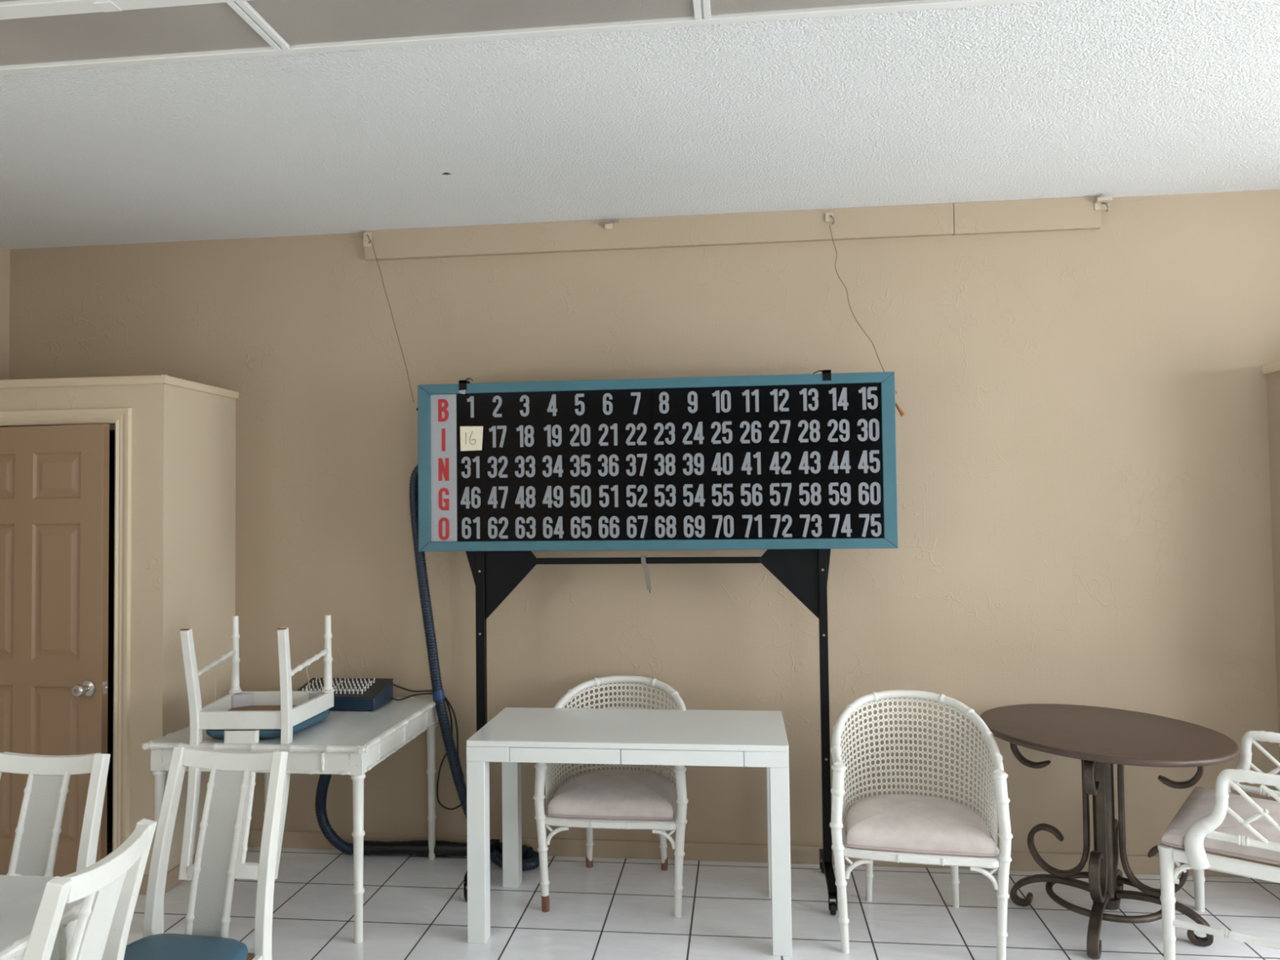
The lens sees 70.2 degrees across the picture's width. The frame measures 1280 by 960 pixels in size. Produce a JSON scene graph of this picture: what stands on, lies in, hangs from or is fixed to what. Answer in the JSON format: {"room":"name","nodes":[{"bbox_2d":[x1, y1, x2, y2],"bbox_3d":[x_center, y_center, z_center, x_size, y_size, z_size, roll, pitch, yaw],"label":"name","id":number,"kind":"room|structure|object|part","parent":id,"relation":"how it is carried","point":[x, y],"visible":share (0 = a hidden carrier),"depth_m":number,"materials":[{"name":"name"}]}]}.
{"room":"games hall","nodes":[
{"label":"games hall","id":0,"kind":"room"},
{"bbox_2d":[0,245,9,379],"bbox_3d":[-3.610,0.199,0.991,0.100,2.939,7.178,-1,-2,6],"label":"wall","id":1,"kind":"structure","parent":0,"point":[4,252],"depth_m":4.55,"materials":[{"name":"beige paint"}]},
{"bbox_2d":[0,383,177,875],"bbox_3d":[-2.614,0.664,3.965,1.207,2.170,0.090,-1,-2,6],"label":"wall","id":2,"kind":"structure","parent":0,"point":[153,406],"depth_m":3.88,"materials":[{"name":"beige paint"}]},
{"bbox_2d":[0,423,109,876],"bbox_3d":[-2.627,0.751,3.857,0.789,1.965,0.108,-1,-2,11],"label":"door","id":3,"kind":"structure","parent":2,"relation":"in","point":[55,479],"depth_m":3.86,"materials":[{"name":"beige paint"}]},
{"bbox_3d":[-2.313,0.870,3.776,0.066,0.066,0.068,-1,-2,11],"label":"handle","id":4,"kind":"part","parent":3,"relation":"part of","materials":[{"name":"silver metal"}]},
{"bbox_3d":[-2.243,0.871,3.817,0.002,0.055,0.024,-1,-2,11],"label":"latch plate","id":5,"kind":"part","parent":3,"relation":"part of","materials":[{"name":"silver metal"}]},
{"bbox_2d":[0,408,131,851],"bbox_3d":[-2.620,0.724,3.954,0.925,2.050,0.110,-1,-2,6],"label":"door frame","id":6,"kind":"structure","parent":2,"relation":"attached to","point":[121,417],"depth_m":3.87,"materials":[{"name":"beige wood"}]},
{"bbox_2d":[0,374,239,399],"bbox_3d":[-2.593,-0.413,4.220,1.225,0.038,0.573,-1,-2,6],"label":"trim","id":7,"kind":"structure","parent":2,"relation":"attached to","point":[157,379],"depth_m":3.93,"materials":[{"name":"beige wood"}]},
{"bbox_2d":[138,875,148,894],"bbox_3d":[-2.074,1.700,3.822,0.158,0.078,0.012,-1,-2,6],"label":"baseboard","id":8,"kind":"structure","parent":2,"relation":"attached to","point":[143,890],"depth_m":3.82,"materials":[{"name":"beige wood"}]},
{"bbox_2d":[106,430,115,842],"bbox_3d":[-2.623,0.693,4.244,1.125,2.128,0.462,-1,-2,6],"label":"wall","id":9,"kind":"structure","parent":0,"point":[112,433],"depth_m":4.46,"materials":[{"name":"black"}]},
{"bbox_2d":[174,386,235,866],"bbox_3d":[-2.023,0.664,4.178,0.080,2.170,0.465,-1,-2,6],"label":"wall","id":10,"kind":"structure","parent":0,"point":[206,446],"depth_m":4.16,"materials":[{"name":"beige paint"}]},
{"bbox_2d":[164,854,195,893],"bbox_3d":[-1.970,1.707,4.096,0.012,0.078,0.555,-1,-2,6],"label":"baseboard","id":11,"kind":"structure","parent":10,"relation":"attached to","point":[172,880],"depth_m":3.88,"materials":[{"name":"beige wood"}]},
{"bbox_2d":[0,0,1279,248],"bbox_3d":[0.025,-1.366,0.641,7.450,0.080,7.398,-1,-2,6],"label":"ceiling","id":12,"kind":"structure","parent":0,"point":[1061,98],"depth_m":3.19,"materials":[{"name":"white paint"}]},
{"bbox_2d":[0,0,1059,75],"bbox_3d":[-1.044,-1.251,2.335,4.838,0.018,0.614,-1,-2,6],"label":"grid","id":13,"kind":"object","parent":12,"relation":"attached to","point":[17,9],"visible":1,"depth_m":2.50,"materials":[{"name":"white metal"}]},
{"bbox_2d":[93,1,121,12],"bbox_3d":[-1.390,-1.235,2.377,0.050,0.004,0.040,-1,-2,6],"label":"clip","id":14,"kind":"object","parent":13,"relation":"attached to","point":[105,6],"visible":1,"depth_m":2.37,"materials":[{"name":"white metal"}]},
{"bbox_2d":[0,2,271,66],"bbox_3d":[-1.639,-1.242,2.554,1.158,0.006,0.245,-1,-2,6],"label":"ceiling panel","id":15,"kind":"object","parent":13,"relation":"attached to","point":[211,26],"visible":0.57,"depth_m":2.54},
{"bbox_2d":[246,0,693,44],"bbox_3d":[-0.442,-1.261,2.421,1.158,0.006,0.245,-1,-2,6],"label":"ceiling panel","id":16,"kind":"object","parent":13,"relation":"in","point":[296,21],"visible":0.88,"depth_m":2.46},
{"bbox_2d":[710,0,912,14],"bbox_3d":[0.756,-1.279,2.288,1.158,0.006,0.245,-1,-2,6],"label":"ceiling panel","id":17,"kind":"object","parent":13,"relation":"in","point":[717,6],"visible":1,"depth_m":2.43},
{"bbox_2d":[8,189,1279,857],"bbox_3d":[0.447,0.251,4.209,7.450,2.939,0.120,-1,-2,6],"label":"wall","id":18,"kind":"structure","parent":0,"point":[1084,503],"depth_m":4.11,"materials":[{"name":"beige paint"}]},
{"bbox_2d":[363,232,371,246],"bbox_3d":[-1.303,-1.149,4.342,0.044,0.067,0.026,-1,-2,6],"label":"ceiling hook","id":19,"kind":"object","parent":18,"relation":"attached to","point":[366,236],"visible":1,"depth_m":4.35,"materials":[{"name":"beige paint"}]},
{"bbox_2d":[370,240,413,402],"bbox_3d":[-1.147,-0.744,4.176,0.016,0.818,0.415,1,-2,-43],"label":"wire","id":20,"kind":"object","parent":19,"relation":"hanging from","point":[371,241],"visible":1,"depth_m":4.14,"materials":[{"name":"brown"}]},
{"bbox_2d":[598,219,618,229],"bbox_3d":[-0.144,-1.183,4.214,0.097,0.040,0.025,-1,-2,6],"label":"ceiling hook","id":21,"kind":"object","parent":18,"relation":"attached to","point":[608,224],"visible":1,"depth_m":4.21,"materials":[{"name":"beige paint"}]},
{"bbox_3d":[-0.146,-1.182,4.221,0.036,0.040,0.012,-1,-2,6],"label":"plate","id":22,"kind":"part","parent":21,"relation":"part of","materials":[{"name":"beige paint"}]},
{"bbox_3d":[-0.145,-1.191,4.210,0.097,0.022,0.016,-1,-2,6],"label":"hook rod","id":23,"kind":"part","parent":21,"relation":"part of","materials":[{"name":"silver metal"}]},
{"bbox_2d":[364,195,1101,261],"bbox_3d":[0.351,-1.149,4.186,3.357,0.140,0.030,-1,-2,6],"label":"mounting board","id":24,"kind":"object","parent":18,"relation":"attached to","point":[1077,213],"depth_m":4.16,"materials":[{"name":"beige wood"}]},
{"bbox_2d":[247,829,1279,877],"bbox_3d":[0.387,1.679,4.106,4.671,0.078,0.012,-1,-2,6],"label":"baseboard","id":25,"kind":"structure","parent":18,"relation":"attached to","point":[1139,864],"depth_m":4.11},
{"bbox_2d":[825,212,835,224],"bbox_3d":[0.856,-1.178,4.101,0.042,0.056,0.026,-1,-2,6],"label":"ceiling hook","id":26,"kind":"object","parent":18,"relation":"attached to","point":[828,216],"visible":1,"depth_m":4.10,"materials":[{"name":"beige paint"}]},
{"bbox_3d":[0.854,-1.186,4.109,0.036,0.040,0.012,-1,-2,6],"label":"plate","id":27,"kind":"part","parent":26,"relation":"part of","materials":[{"name":"beige paint"}]},
{"bbox_3d":[0.863,-1.174,4.100,0.015,0.047,0.032,1,-2,-38],"label":"hook rod","id":28,"kind":"part","parent":26,"relation":"part of","materials":[{"name":"silver metal"}]},
{"bbox_2d":[829,224,897,393],"bbox_3d":[0.949,-0.756,3.941,0.037,0.803,0.354,1,-2,-36],"label":"wire","id":29,"kind":"object","parent":26,"relation":"hanging from","point":[829,224],"visible":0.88,"depth_m":3.96,"materials":[{"name":"brown"}]},
{"bbox_2d":[1094,196,1112,212],"bbox_3d":[2.018,-1.197,3.966,0.060,0.058,0.040,-1,-2,6],"label":"ceiling hook","id":30,"kind":"object","parent":18,"relation":"attached to","point":[1100,203],"visible":1,"depth_m":3.97,"materials":[{"name":"beige paint"}]},
{"bbox_3d":[2.028,-1.192,3.970,0.015,0.047,0.032,1,-2,-38],"label":"hook rod","id":31,"kind":"part","parent":30,"relation":"part of","materials":[{"name":"silver metal"}]},
{"bbox_2d":[106,842,1279,959],"bbox_3d":[0.061,1.651,0.547,7.450,0.080,7.398,-1,-2,6],"label":"floor","id":32,"kind":"structure","parent":0,"point":[415,907],"depth_m":3.57,"materials":[{"name":"white tile"}]},
{"bbox_2d":[0,873,84,959],"bbox_3d":[-2.067,1.294,1.705,1.699,0.758,0.989,-1,-2,6],"label":"dining table","id":33,"kind":"object","parent":32,"relation":"on","point":[20,896],"visible":0.38,"depth_m":1.93,"materials":[{"name":"white paint"}]},
{"bbox_3d":[-1.250,0.972,1.623,0.016,0.081,0.845,-1,-2,6],"label":"bamboo trim","id":34,"kind":"part","parent":33,"relation":"part of","materials":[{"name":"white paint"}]},
{"bbox_2d":[0,751,110,876],"bbox_3d":[-1.726,1.237,2.390,0.444,0.911,0.526,-1,-2,5],"label":"dining chair","id":35,"kind":"object","parent":32,"relation":"on","point":[38,829],"visible":0.59,"depth_m":2.60,"materials":[{"name":"white paint"}]},
{"bbox_3d":[-1.712,1.069,2.581,0.096,0.472,0.115,-1,-2,5],"label":"woven panel","id":36,"kind":"part","parent":35,"relation":"part of","materials":[{"name":"grey wicker"}]},
{"bbox_3d":[-1.711,0.824,2.644,0.295,0.063,0.042,-1,-2,5],"label":"crest rail","id":37,"kind":"part","parent":35,"relation":"part of","materials":[{"name":"white paint"}]},
{"bbox_3d":[-1.539,1.240,2.558,0.053,0.911,0.139,-1,-2,5],"label":"post","id":38,"kind":"part","parent":35,"relation":"part of","materials":[{"name":"white paint"}]},
{"bbox_2d":[22,818,156,959],"bbox_3d":[-1.331,1.216,1.859,0.526,0.911,0.444,-1,-2,-2],"label":"dining chair","id":39,"kind":"object","parent":32,"relation":"on","point":[110,886],"visible":1,"depth_m":1.85,"materials":[{"name":"white paint"}]},
{"bbox_3d":[-1.144,1.208,1.693,0.139,0.911,0.053,-1,-2,-2],"label":"post","id":40,"kind":"part","parent":39,"relation":"part of","materials":[{"name":"white paint"}]},
{"bbox_3d":[-1.094,0.793,1.879,0.042,0.063,0.295,-1,-2,-2],"label":"crest rail","id":41,"kind":"part","parent":39,"relation":"part of","materials":[{"name":"white paint"}]},
{"bbox_3d":[-1.154,1.219,2.036,0.139,0.911,0.053,-1,-2,-2],"label":"post","id":42,"kind":"part","parent":39,"relation":"part of","materials":[{"name":"white paint"}]},
{"bbox_2d":[123,746,288,959],"bbox_3d":[-1.236,1.232,2.416,0.444,0.911,0.526,-1,-2,11],"label":"dining chair","id":43,"kind":"object","parent":32,"relation":"on","point":[207,917],"visible":1,"depth_m":2.58,"materials":[{"name":"white paint"}]},
{"bbox_3d":[-1.371,1.240,2.627,0.053,0.911,0.139,-1,-2,11],"label":"post","id":44,"kind":"part","parent":43,"relation":"part of","materials":[{"name":"white paint"}]},
{"bbox_2d":[123,933,248,959],"bbox_3d":[-1.249,1.273,2.346,0.421,0.051,0.386,-1,-2,11],"label":"seat cushion","id":45,"kind":"object","parent":43,"relation":"on","point":[153,946],"depth_m":2.44,"materials":[{"name":"blue fabric"}]},
{"bbox_3d":[-1.203,1.064,2.604,0.096,0.472,0.115,-1,-2,11],"label":"woven panel","id":46,"kind":"part","parent":43,"relation":"part of","materials":[{"name":"grey wicker"}]},
{"bbox_3d":[-1.196,0.818,2.667,0.295,0.063,0.042,-1,-2,11],"label":"crest rail","id":47,"kind":"part","parent":43,"relation":"part of","materials":[{"name":"white paint"}]},
{"bbox_3d":[-1.245,1.305,2.359,0.386,0.009,0.350,-1,-2,11],"label":"seat","id":48,"kind":"part","parent":43,"relation":"part of","materials":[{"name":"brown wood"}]},
{"bbox_3d":[-1.245,1.332,2.359,0.426,0.066,0.393,-1,-2,11],"label":"seat frame","id":49,"kind":"part","parent":43,"relation":"part of","materials":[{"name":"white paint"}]},
{"bbox_3d":[-1.033,1.234,2.563,0.053,0.911,0.139,-1,-2,11],"label":"post","id":50,"kind":"part","parent":43,"relation":"part of","materials":[{"name":"white paint"}]},
{"bbox_2d":[141,697,437,943],"bbox_3d":[-1.395,1.366,3.830,0.886,0.730,0.900,-1,-2,6],"label":"table","id":51,"kind":"object","parent":32,"relation":"on","point":[346,742],"visible":0.62,"depth_m":3.47,"materials":[{"name":"white paint"}]},
{"bbox_3d":[-1.832,1.373,3.474,0.050,0.704,0.050,-1,-2,6],"label":"leg","id":52,"kind":"part","parent":51,"relation":"part of","materials":[{"name":"white paint"}]},
{"bbox_3d":[-1.446,1.058,3.416,0.742,0.081,0.016,-1,-2,6],"label":"bamboo trim","id":53,"kind":"part","parent":51,"relation":"part of","materials":[{"name":"white paint"}]},
{"bbox_2d":[178,614,334,880],"bbox_3d":[-1.503,1.014,3.575,0.444,0.911,0.526,-1,-2,2],"label":"dining chair","id":54,"kind":"object","parent":51,"relation":"on","point":[238,717],"visible":0.7,"depth_m":3.44,"materials":[{"name":"white paint"}]},
{"bbox_3d":[-1.680,1.011,3.398,0.053,0.911,0.139,-1,-2,2],"label":"post","id":55,"kind":"part","parent":54,"relation":"part of","materials":[{"name":"white paint"}]},
{"bbox_3d":[-1.505,1.427,3.321,0.295,0.063,0.042,-1,-2,2],"label":"crest rail","id":56,"kind":"part","parent":54,"relation":"part of","materials":[{"name":"white paint"}]},
{"bbox_3d":[-1.697,0.730,3.818,0.052,0.318,0.051,-1,-2,2],"label":"leg","id":57,"kind":"part","parent":54,"relation":"part of","materials":[{"name":"white paint"}]},
{"bbox_3d":[-1.503,0.942,3.633,0.386,0.009,0.350,-1,-2,2],"label":"seat","id":58,"kind":"part","parent":54,"relation":"part of","materials":[{"name":"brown wood"}]},
{"bbox_3d":[-1.503,0.914,3.634,0.426,0.066,0.393,-1,-2,2],"label":"seat frame","id":59,"kind":"part","parent":54,"relation":"part of","materials":[{"name":"white paint"}]},
{"bbox_2d":[205,709,329,738],"bbox_3d":[-1.502,0.974,3.647,0.421,0.051,0.386,-1,-2,2],"label":"seat cushion","id":60,"kind":"object","parent":54,"relation":"on","point":[215,731],"depth_m":3.46,"materials":[{"name":"blue fabric"}]},
{"bbox_3d":[-1.336,1.006,3.389,0.053,0.911,0.139,-1,-2,2],"label":"post","id":61,"kind":"part","parent":54,"relation":"part of","materials":[{"name":"white paint"}]},
{"bbox_3d":[-1.305,0.725,3.807,0.052,0.318,0.051,-1,-2,2],"label":"leg","id":62,"kind":"part","parent":54,"relation":"part of","materials":[{"name":"white paint"}]},
{"bbox_3d":[-1.743,1.396,4.272,0.050,0.704,0.050,-1,-2,6],"label":"leg","id":63,"kind":"part","parent":51,"relation":"part of","materials":[{"name":"white paint"}]},
{"bbox_3d":[-1.399,1.016,3.841,0.886,0.029,0.900,-1,-2,6],"label":"edge moulding","id":64,"kind":"part","parent":51,"relation":"part of","materials":[{"name":"white paint"}]},
{"bbox_2d":[297,677,393,711],"bbox_3d":[-1.329,0.952,4.068,0.388,0.114,0.219,-1,-2,6],"label":"console","id":65,"kind":"object","parent":51,"relation":"on","point":[349,694],"visible":0.72,"depth_m":4.03,"materials":[{"name":"blue"}]},
{"bbox_3d":[-1.329,0.927,4.069,0.388,0.043,0.219,-1,-2,6],"label":"panel","id":66,"kind":"part","parent":65,"relation":"part of","materials":[{"name":"black"}]},
{"bbox_2d":[390,692,461,809],"bbox_3d":[-0.953,1.242,4.165,0.363,0.546,0.060,0,-2,-12],"label":"cable","id":67,"kind":"object","parent":65,"relation":"attached to","point":[428,693],"visible":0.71,"depth_m":4.18,"materials":[{"name":"black plastic"}]},
{"bbox_2d":[391,683,464,777],"bbox_3d":[-0.966,1.149,4.155,0.322,0.455,0.041,0,-2,-16],"label":"cable","id":68,"kind":"object","parent":65,"relation":"attached to","point":[393,684],"visible":0.75,"depth_m":4.17,"materials":[{"name":"black plastic"}]},
{"bbox_3d":[-1.047,1.361,3.386,0.050,0.704,0.050,-1,-2,6],"label":"leg","id":69,"kind":"part","parent":51,"relation":"part of","materials":[{"name":"white paint"}]},
{"bbox_3d":[-0.982,1.065,3.793,0.016,0.081,0.756,-1,-2,6],"label":"bamboo trim","id":70,"kind":"part","parent":51,"relation":"part of","materials":[{"name":"white paint"}]},
{"bbox_3d":[-0.958,1.384,4.185,0.050,0.704,0.050,-1,-2,6],"label":"leg","id":71,"kind":"part","parent":51,"relation":"part of","materials":[{"name":"white paint"}]},
{"bbox_2d":[315,464,539,871],"bbox_3d":[-0.982,0.816,4.154,1.070,1.840,0.230,-1,-2,2],"label":"hose","id":72,"kind":"object","parent":32,"relation":"on","point":[530,858],"visible":0.75,"depth_m":4.13,"materials":[{"name":"blue"}]},
{"bbox_2d":[533,675,688,918],"bbox_3d":[-0.090,1.294,3.835,0.619,0.844,0.532,-1,-2,7],"label":"armchair","id":73,"kind":"object","parent":32,"relation":"on","point":[613,798],"visible":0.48,"depth_m":3.63,"materials":[{"name":"white paint"}]},
{"bbox_3d":[-0.393,1.383,3.637,0.062,0.661,0.057,-1,-2,7],"label":"leg","id":74,"kind":"part","parent":73,"relation":"part of","materials":[{"name":"white paint"}]},
{"bbox_3d":[-0.224,1.553,4.047,0.040,0.343,0.062,-1,-2,7],"label":"leg","id":75,"kind":"part","parent":73,"relation":"part of","materials":[{"name":"white paint"}]},
{"bbox_3d":[-0.091,1.363,3.806,0.556,0.032,0.476,-1,-2,7],"label":"seat frame","id":76,"kind":"part","parent":73,"relation":"part of","materials":[{"name":"white paint"}]},
{"bbox_3d":[-0.090,1.108,3.859,0.570,0.438,0.466,-1,-2,7],"label":"cane panel","id":77,"kind":"part","parent":73,"relation":"part of","materials":[{"name":"white wicker"}]},
{"bbox_2d":[547,768,677,820],"bbox_3d":[-0.093,1.296,3.812,0.506,0.100,0.456,-1,-2,7],"label":"seat cushion","id":78,"kind":"object","parent":73,"relation":"on","point":[611,794],"depth_m":3.64,"materials":[{"name":"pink fabric"}]},
{"bbox_3d":[-0.092,0.978,3.862,0.607,0.211,0.498,-1,-2,7],"label":"rail","id":79,"kind":"part","parent":73,"relation":"part of","materials":[{"name":"white paint"}]},
{"bbox_3d":[0.098,1.548,4.008,0.040,0.343,0.061,-1,-2,7],"label":"leg","id":80,"kind":"part","parent":73,"relation":"part of","materials":[{"name":"white paint"}]},
{"bbox_3d":[0.159,1.374,3.570,0.063,0.661,0.057,-1,-2,7],"label":"leg","id":81,"kind":"part","parent":73,"relation":"part of","materials":[{"name":"white paint"}]},
{"bbox_2d":[466,707,791,956],"bbox_3d":[-0.021,1.336,3.582,1.182,0.741,0.564,-1,-2,6],"label":"desk","id":82,"kind":"object","parent":32,"relation":"on","point":[514,736],"visible":1,"depth_m":3.37,"materials":[{"name":"white paint"}]},
{"bbox_3d":[-0.602,1.376,3.396,0.068,0.664,0.068,-1,-2,6],"label":"leg","id":83,"kind":"part","parent":82,"relation":"part of","materials":[{"name":"white paint"}]},
{"bbox_3d":[-0.547,1.391,3.888,0.068,0.664,0.068,-1,-2,6],"label":"leg","id":84,"kind":"part","parent":82,"relation":"part of","materials":[{"name":"white paint"}]},
{"bbox_3d":[-0.276,1.011,3.342,0.411,0.054,0.012,-1,-2,6],"label":"drawer","id":85,"kind":"part","parent":82,"relation":"part of","materials":[{"name":"white paint"}]},
{"bbox_3d":[0.152,1.005,3.294,0.443,0.054,0.012,-1,-2,6],"label":"drawer","id":86,"kind":"part","parent":82,"relation":"part of","materials":[{"name":"white paint"}]},
{"bbox_3d":[0.560,1.374,3.765,0.068,0.664,0.068,-1,-2,6],"label":"leg","id":87,"kind":"part","parent":82,"relation":"part of","materials":[{"name":"white paint"}]},
{"bbox_3d":[0.505,1.359,3.272,0.068,0.664,0.068,-1,-2,6],"label":"leg","id":88,"kind":"part","parent":82,"relation":"part of","materials":[{"name":"white paint"}]},
{"bbox_2d":[416,371,904,915],"bbox_3d":[0.069,0.644,3.869,2.097,2.141,0.457,-1,-2,6],"label":"board","id":89,"kind":"object","parent":32,"relation":"on","point":[799,468],"visible":0.95,"depth_m":3.83,"materials":[{"name":"black metal"}]},
{"bbox_3d":[-0.926,-0.050,4.003,0.052,0.720,0.145,-1,-2,6],"label":"frame rail","id":90,"kind":"part","parent":89,"relation":"part of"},
{"bbox_3d":[-0.847,-0.053,3.942,0.116,0.636,0.017,-1,-2,6],"label":"letter panel","id":91,"kind":"part","parent":89,"relation":"part of","materials":[{"name":"plastic"}]},
{"bbox_2d":[458,377,473,394],"bbox_3d":[-0.747,-0.403,3.941,0.063,0.072,0.060,-1,-2,6],"label":"clip","id":92,"kind":"object","parent":89,"relation":"attached to","point":[462,384],"visible":0.97,"depth_m":3.92,"materials":[{"name":"black metal"}]},
{"bbox_2d":[460,426,483,451],"bbox_3d":[-0.726,-0.179,3.920,0.102,0.107,0.005,-1,-2,6],"label":"sticky note","id":93,"kind":"object","parent":89,"relation":"attached to","point":[471,437],"visible":1,"depth_m":3.92,"materials":[{"name":"beige paper"}]},
{"bbox_3d":[-0.686,0.951,3.944,0.039,1.288,0.036,-1,-2,6],"label":"post","id":94,"kind":"part","parent":89,"relation":"part of","materials":[{"name":"black metal"}]},
{"bbox_3d":[-0.558,0.456,3.945,0.228,0.300,0.008,-1,-2,6],"label":"gusset plate","id":95,"kind":"part","parent":89,"relation":"part of","materials":[{"name":"black metal"}]},
{"bbox_2d":[640,555,651,592],"bbox_3d":[0.028,0.400,3.875,0.042,0.159,0.040,-1,-2,6],"label":"strap","id":96,"kind":"object","parent":89,"relation":"hanging from","point":[642,557],"visible":1,"depth_m":3.86,"materials":[{"name":"grey fabric"}]},
{"bbox_3d":[0.047,-0.405,3.905,2.015,0.043,0.145,-1,-2,6],"label":"frame rail","id":97,"kind":"part","parent":89,"relation":"part of","materials":[{"name":"blue wood"}]},
{"bbox_3d":[0.055,0.275,3.884,2.015,0.042,0.145,-1,-2,6],"label":"frame rail","id":98,"kind":"part","parent":89,"relation":"part of","materials":[{"name":"blue wood"}]},
{"bbox_3d":[0.102,-0.067,3.837,1.794,0.636,0.017,-1,-2,6],"label":"display panel","id":99,"kind":"part","parent":89,"relation":"part of","materials":[{"name":"black plastic"}]},
{"bbox_3d":[0.627,0.434,3.813,0.236,0.294,0.008,-1,-2,6],"label":"gusset plate","id":100,"kind":"part","parent":89,"relation":"part of","materials":[{"name":"black metal"}]},
{"bbox_2d":[813,369,831,380],"bbox_3d":[0.754,-0.430,3.777,0.073,0.044,0.054,-1,-2,6],"label":"clip","id":101,"kind":"object","parent":89,"relation":"attached to","point":[826,373],"visible":0.95,"depth_m":3.75,"materials":[{"name":"black metal"}]},
{"bbox_3d":[0.767,0.929,3.782,0.034,1.288,0.036,-1,-2,6],"label":"post","id":102,"kind":"part","parent":89,"relation":"part of","materials":[{"name":"black metal"}]},
{"bbox_3d":[1.027,-0.080,3.786,0.055,0.720,0.145,-1,-2,6],"label":"frame rail","id":103,"kind":"part","parent":89,"relation":"part of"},
{"bbox_2d":[829,689,1013,959],"bbox_3d":[1.037,1.269,3.444,0.619,0.844,0.532,-1,-2,12],"label":"armchair","id":104,"kind":"object","parent":32,"relation":"on","point":[911,828],"visible":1,"depth_m":3.36,"materials":[{"name":"white wicker"}]},
{"bbox_3d":[0.717,1.359,3.276,0.063,0.661,0.057,-1,-2,12],"label":"leg","id":105,"kind":"part","parent":104,"relation":"part of","materials":[{"name":"white paint"}]},
{"bbox_3d":[0.924,1.528,3.667,0.040,0.343,0.061,-1,-2,12],"label":"leg","id":106,"kind":"part","parent":104,"relation":"part of","materials":[{"name":"white paint"}]},
{"bbox_3d":[1.037,0.953,3.471,0.607,0.211,0.498,-1,-2,12],"label":"rail","id":107,"kind":"part","parent":104,"relation":"part of","materials":[{"name":"white wicker"}]},
{"bbox_3d":[1.038,1.082,3.467,0.570,0.438,0.466,-1,-2,12],"label":"cane panel","id":108,"kind":"part","parent":104,"relation":"part of","materials":[{"name":"white wicker"}]},
{"bbox_2d":[845,794,995,857],"bbox_3d":[1.032,1.270,3.421,0.506,0.100,0.456,-1,-2,12],"label":"seat cushion","id":109,"kind":"object","parent":104,"relation":"on","point":[882,825],"depth_m":3.25,"materials":[{"name":"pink fabric"}]},
{"bbox_3d":[1.033,1.337,3.415,0.556,0.032,0.476,-1,-2,12],"label":"seat frame","id":110,"kind":"part","parent":104,"relation":"part of","materials":[{"name":"white paint"}]},
{"bbox_3d":[1.241,1.522,3.598,0.040,0.343,0.061,-1,-2,12],"label":"leg","id":111,"kind":"part","parent":104,"relation":"part of","materials":[{"name":"white paint"}]},
{"bbox_3d":[1.260,1.348,3.156,0.063,0.661,0.057,-1,-2,12],"label":"leg","id":112,"kind":"part","parent":104,"relation":"part of","materials":[{"name":"white paint"}]},
{"bbox_2d":[979,703,1239,959],"bbox_3d":[1.764,1.307,3.461,0.879,0.747,0.879,-1,-2,6],"label":"round table","id":113,"kind":"object","parent":32,"relation":"on","point":[1102,738],"visible":0.96,"depth_m":3.40,"materials":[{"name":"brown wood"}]},
{"bbox_2d":[1157,730,1279,959],"bbox_3d":[2.207,1.226,3.151,0.625,0.886,0.707,-2,-2,40],"label":"armchair","id":114,"kind":"object","parent":32,"relation":"on","point":[1217,820],"visible":1,"depth_m":3.04,"materials":[{"name":"white paint"}]},
{"bbox_3d":[1.791,1.456,3.088,0.052,0.427,0.052,-2,-2,40],"label":"leg","id":115,"kind":"part","parent":114,"relation":"part of","materials":[{"name":"white paint"}]},
{"bbox_3d":[2.186,1.466,3.566,0.052,0.427,0.052,-2,-2,40],"label":"leg","id":116,"kind":"part","parent":114,"relation":"part of","materials":[{"name":"white paint"}]},
{"bbox_2d":[1161,786,1279,864],"bbox_3d":[2.164,1.208,3.187,0.488,0.070,0.644,-2,-2,40],"label":"seat cushion","id":117,"kind":"object","parent":114,"relation":"on","point":[1230,837],"depth_m":3.07,"materials":[{"name":"pink fabric"}]},
{"bbox_3d":[2.179,1.263,3.174,0.532,0.040,0.654,-2,-2,40],"label":"seat frame","id":118,"kind":"part","parent":114,"relation":"part of","materials":[{"name":"white paint"}]},
{"bbox_3d":[2.013,1.108,2.895,0.494,0.351,0.060,-2,-2,40],"label":"arm","id":119,"kind":"part","parent":114,"relation":"part of","materials":[{"name":"white paint"}]},
{"bbox_3d":[2.022,1.166,2.894,0.381,0.034,0.032,-2,-2,38],"label":"arm rail","id":120,"kind":"part","parent":114,"relation":"part of","materials":[{"name":"white paint"}]},
{"bbox_3d":[2.425,1.118,3.393,0.494,0.352,0.060,-2,-2,40],"label":"arm","id":121,"kind":"part","parent":114,"relation":"part of","materials":[{"name":"white paint"}]},
{"bbox_3d":[2.426,1.176,3.382,0.380,0.034,0.032,-2,-2,41],"label":"arm rail","id":122,"kind":"part","parent":114,"relation":"part of","materials":[{"name":"white paint"}]},
{"bbox_2d":[1266,370,1279,762],"bbox_3d":[3.347,0.585,3.535,1.348,2.160,0.555,-1,-2,6],"label":"wall","id":123,"kind":"structure","parent":0,"point":[1273,378],"depth_m":3.86,"materials":[{"name":"beige paint"}]},
{"bbox_2d":[1262,361,1279,373],"bbox_3d":[3.324,-0.494,3.561,1.366,0.038,0.573,-1,-2,6],"label":"trim","id":124,"kind":"structure","parent":123,"relation":"on","point":[1273,367],"depth_m":3.85,"materials":[{"name":"beige wood"}]}
]}

